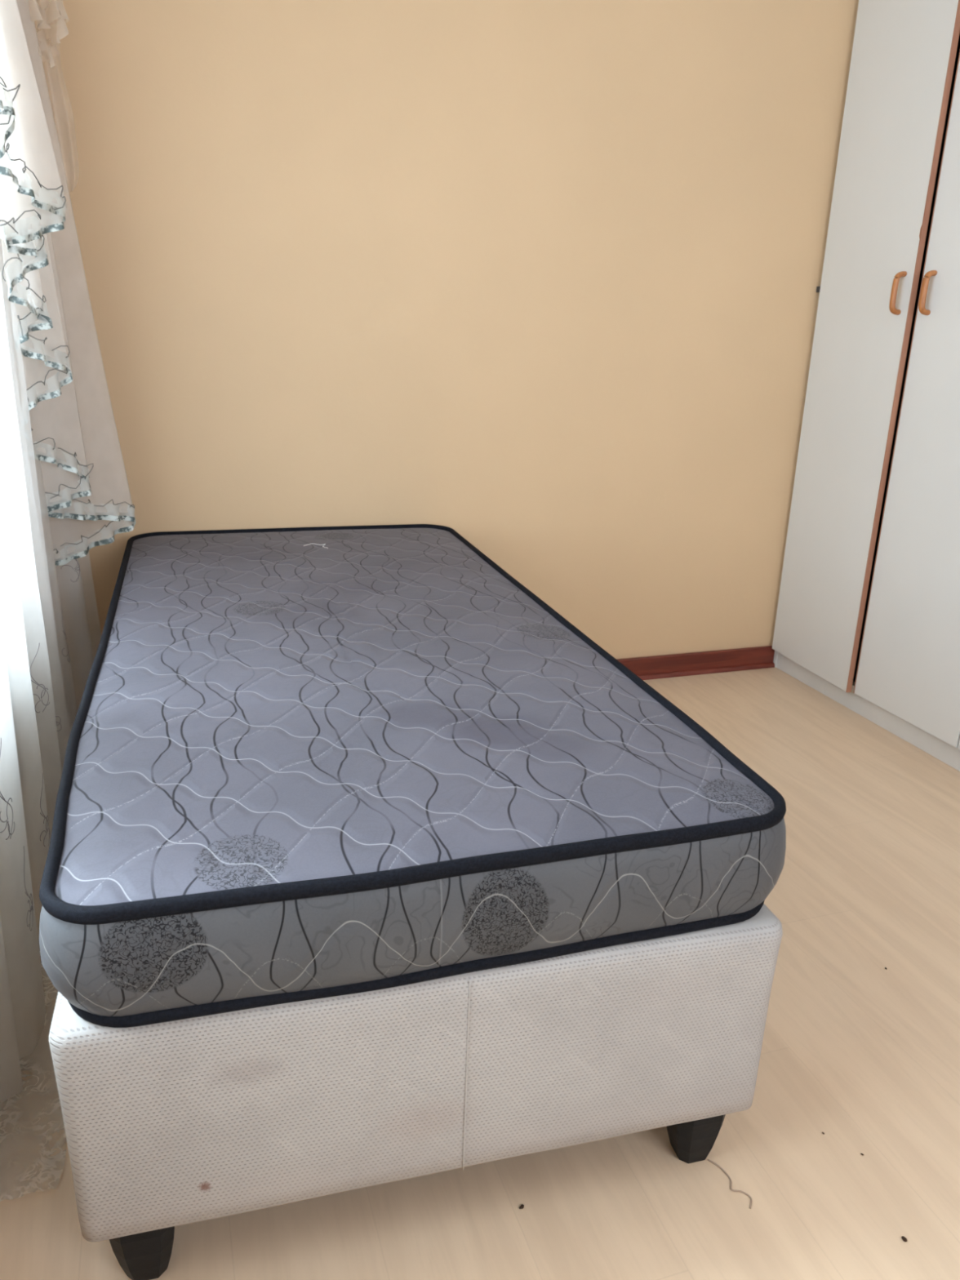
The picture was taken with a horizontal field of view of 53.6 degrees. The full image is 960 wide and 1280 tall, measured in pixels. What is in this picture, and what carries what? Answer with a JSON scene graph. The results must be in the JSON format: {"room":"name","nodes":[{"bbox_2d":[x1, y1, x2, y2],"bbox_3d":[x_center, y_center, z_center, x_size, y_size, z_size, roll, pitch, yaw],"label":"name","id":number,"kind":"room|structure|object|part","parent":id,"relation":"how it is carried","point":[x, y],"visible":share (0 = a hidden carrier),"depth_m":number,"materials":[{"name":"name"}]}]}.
{"room":"bedroom","nodes":[
{"label":"bedroom","id":0,"kind":"room"},
{"bbox_2d":[59,0,858,658],"bbox_3d":[0.144,-1.041,2.900,3.440,2.500,0.150,-4,20,-18],"label":"wall","id":1,"kind":"structure","parent":0,"point":[535,282],"depth_m":2.75,"materials":[{"name":"paint"}]},
{"bbox_2d":[616,645,774,679],"bbox_3d":[-0.100,0.152,3.128,2.500,0.078,0.028,-4,20,-18],"label":"baseboard","id":2,"kind":"structure","parent":1,"relation":"attached to","point":[655,667],"depth_m":3.41,"materials":[{"name":"brown wood"}]},
{"bbox_2d":[0,667,959,1279],"bbox_3d":[0.735,0.810,1.525,3.440,0.100,4.038,-4,20,-18],"label":"floor","id":3,"kind":"structure","parent":0,"point":[860,1053],"depth_m":1.43,"materials":[{"name":"laminate"}]},
{"bbox_2d":[48,903,782,1279],"bbox_3d":[-0.277,0.317,2.065,0.921,0.432,1.867,-3,19,-15],"label":"bed base","id":4,"kind":"object","parent":3,"relation":"on","point":[168,1125],"visible":0.48,"depth_m":1.18,"materials":[{"name":"fabric"}]},
{"bbox_3d":[-0.431,0.761,1.224,0.081,0.117,0.081,-3,19,-15],"label":"leg","id":5,"kind":"part","parent":4,"relation":"part of","materials":[{"name":"paint"}]},
{"bbox_2d":[39,524,786,1027],"bbox_3d":[-0.287,0.035,1.967,0.974,0.164,1.905,-4,19,-16],"label":"mattress","id":6,"kind":"object","parent":4,"relation":"on","point":[376,758],"visible":1,"depth_m":1.26,"materials":[{"name":"fabric"}]},
{"bbox_3d":[-0.282,0.040,1.969,0.957,0.143,1.896,-4,19,-16],"label":"panel","id":7,"kind":"part","parent":6,"relation":"part of","materials":[{"name":"grey fabric"}]},
{"bbox_3d":[0.319,0.717,1.422,0.081,0.117,0.081,-3,19,-15],"label":"leg","id":8,"kind":"part","parent":4,"relation":"part of","materials":[{"name":"paint"}]},
{"bbox_2d":[707,1159,751,1208],"bbox_3d":[0.364,0.791,1.387,0.016,0.002,0.092,-10,22,-31],"label":"thread","id":9,"kind":"object","parent":3,"relation":"on","point":[708,1160],"visible":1,"depth_m":1.38},
{"bbox_2d":[772,0,959,771],"bbox_3d":[1.726,-0.719,2.209,0.672,2.420,2.285,-4,20,-18],"label":"wardrobe","id":10,"kind":"object","parent":3,"relation":"on","point":[868,618],"visible":1,"depth_m":2.83,"materials":[{"name":"white wood"}]},
{"bbox_3d":[1.199,-0.998,2.734,0.035,0.119,0.020,-4,19,-15],"label":"handle","id":11,"kind":"part","parent":10,"relation":"part of","materials":[{"name":"brown wood"}]},
{"bbox_3d":[1.323,-0.873,2.518,0.016,2.347,0.433,-4,20,-18],"label":"door","id":12,"kind":"part","parent":10,"relation":"part of","materials":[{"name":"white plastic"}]},
{"bbox_3d":[1.246,-0.969,2.653,0.035,0.119,0.020,-4,20,-18],"label":"handle","id":13,"kind":"part","parent":10,"relation":"part of","materials":[{"name":"brown wood"}]},
{"bbox_2d":[901,1235,906,1241],"bbox_3d":[0.583,0.824,1.308,0.005,0.004,0.008,-6,20,-23],"label":"crumb","id":14,"kind":"object","parent":3,"relation":"on","point":[904,1239],"visible":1,"depth_m":1.31,"materials":[{"name":"black"}]},
{"bbox_3d":[-0.773,-0.321,0.670,0.220,2.500,3.718,-4,20,-18],"label":"wall","id":15,"kind":"structure","parent":0,"visible":0},
{"bbox_3d":[-0.763,-1.509,0.910,0.121,0.024,2.480,-4,20,-18],"label":"curtain rod","id":16,"kind":"object","parent":15,"relation":"attached to","visible":0},
{"bbox_2d":[0,609,66,1201],"bbox_3d":[-0.729,-0.390,1.210,0.177,2.282,0.660,-4,20,-18],"label":"sheer curtain","id":17,"kind":"object","parent":16,"relation":"hanging from","point":[23,1014],"visible":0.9,"depth_m":1.50,"materials":[{"name":"fabric"}]},
{"bbox_3d":[-0.718,-0.369,1.148,0.092,2.282,0.533,-4,19,-16],"label":"curtain panel","id":18,"kind":"part","parent":17,"relation":"part of","materials":[{"name":"white fabric"}]},
{"bbox_2d":[0,238,70,951],"bbox_3d":[-0.876,-0.544,1.655,0.083,2.282,0.713,-3,19,-15],"label":"sheer curtain","id":19,"kind":"object","parent":16,"relation":"hanging from","point":[39,712],"visible":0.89,"depth_m":1.85,"materials":[{"name":"white fabric"}]},
{"bbox_2d":[0,0,135,566],"bbox_3d":[-0.861,-0.918,1.876,0.215,1.713,0.714,-4,20,-18],"label":"curtain","id":20,"kind":"object","parent":16,"relation":"hanging from","point":[76,442],"visible":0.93,"depth_m":2.11,"materials":[{"name":"white fabric"}]},
{"bbox_2d":[27,0,79,192],"bbox_3d":[-0.973,-1.356,2.117,0.115,0.658,0.190,-4,20,-18],"label":"curtain tail","id":21,"kind":"object","parent":20,"relation":"hanging from","point":[50,17],"visible":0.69,"depth_m":2.19,"materials":[{"name":"beige fabric"}]},
{"bbox_2d":[35,458,101,732],"bbox_3d":[-0.994,-0.708,2.132,0.139,2.282,0.580,-4,20,-18],"label":"sheer curtain","id":22,"kind":"object","parent":16,"relation":"hanging from","point":[77,628],"visible":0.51,"depth_m":2.39,"materials":[{"name":"white fabric"}]}
]}

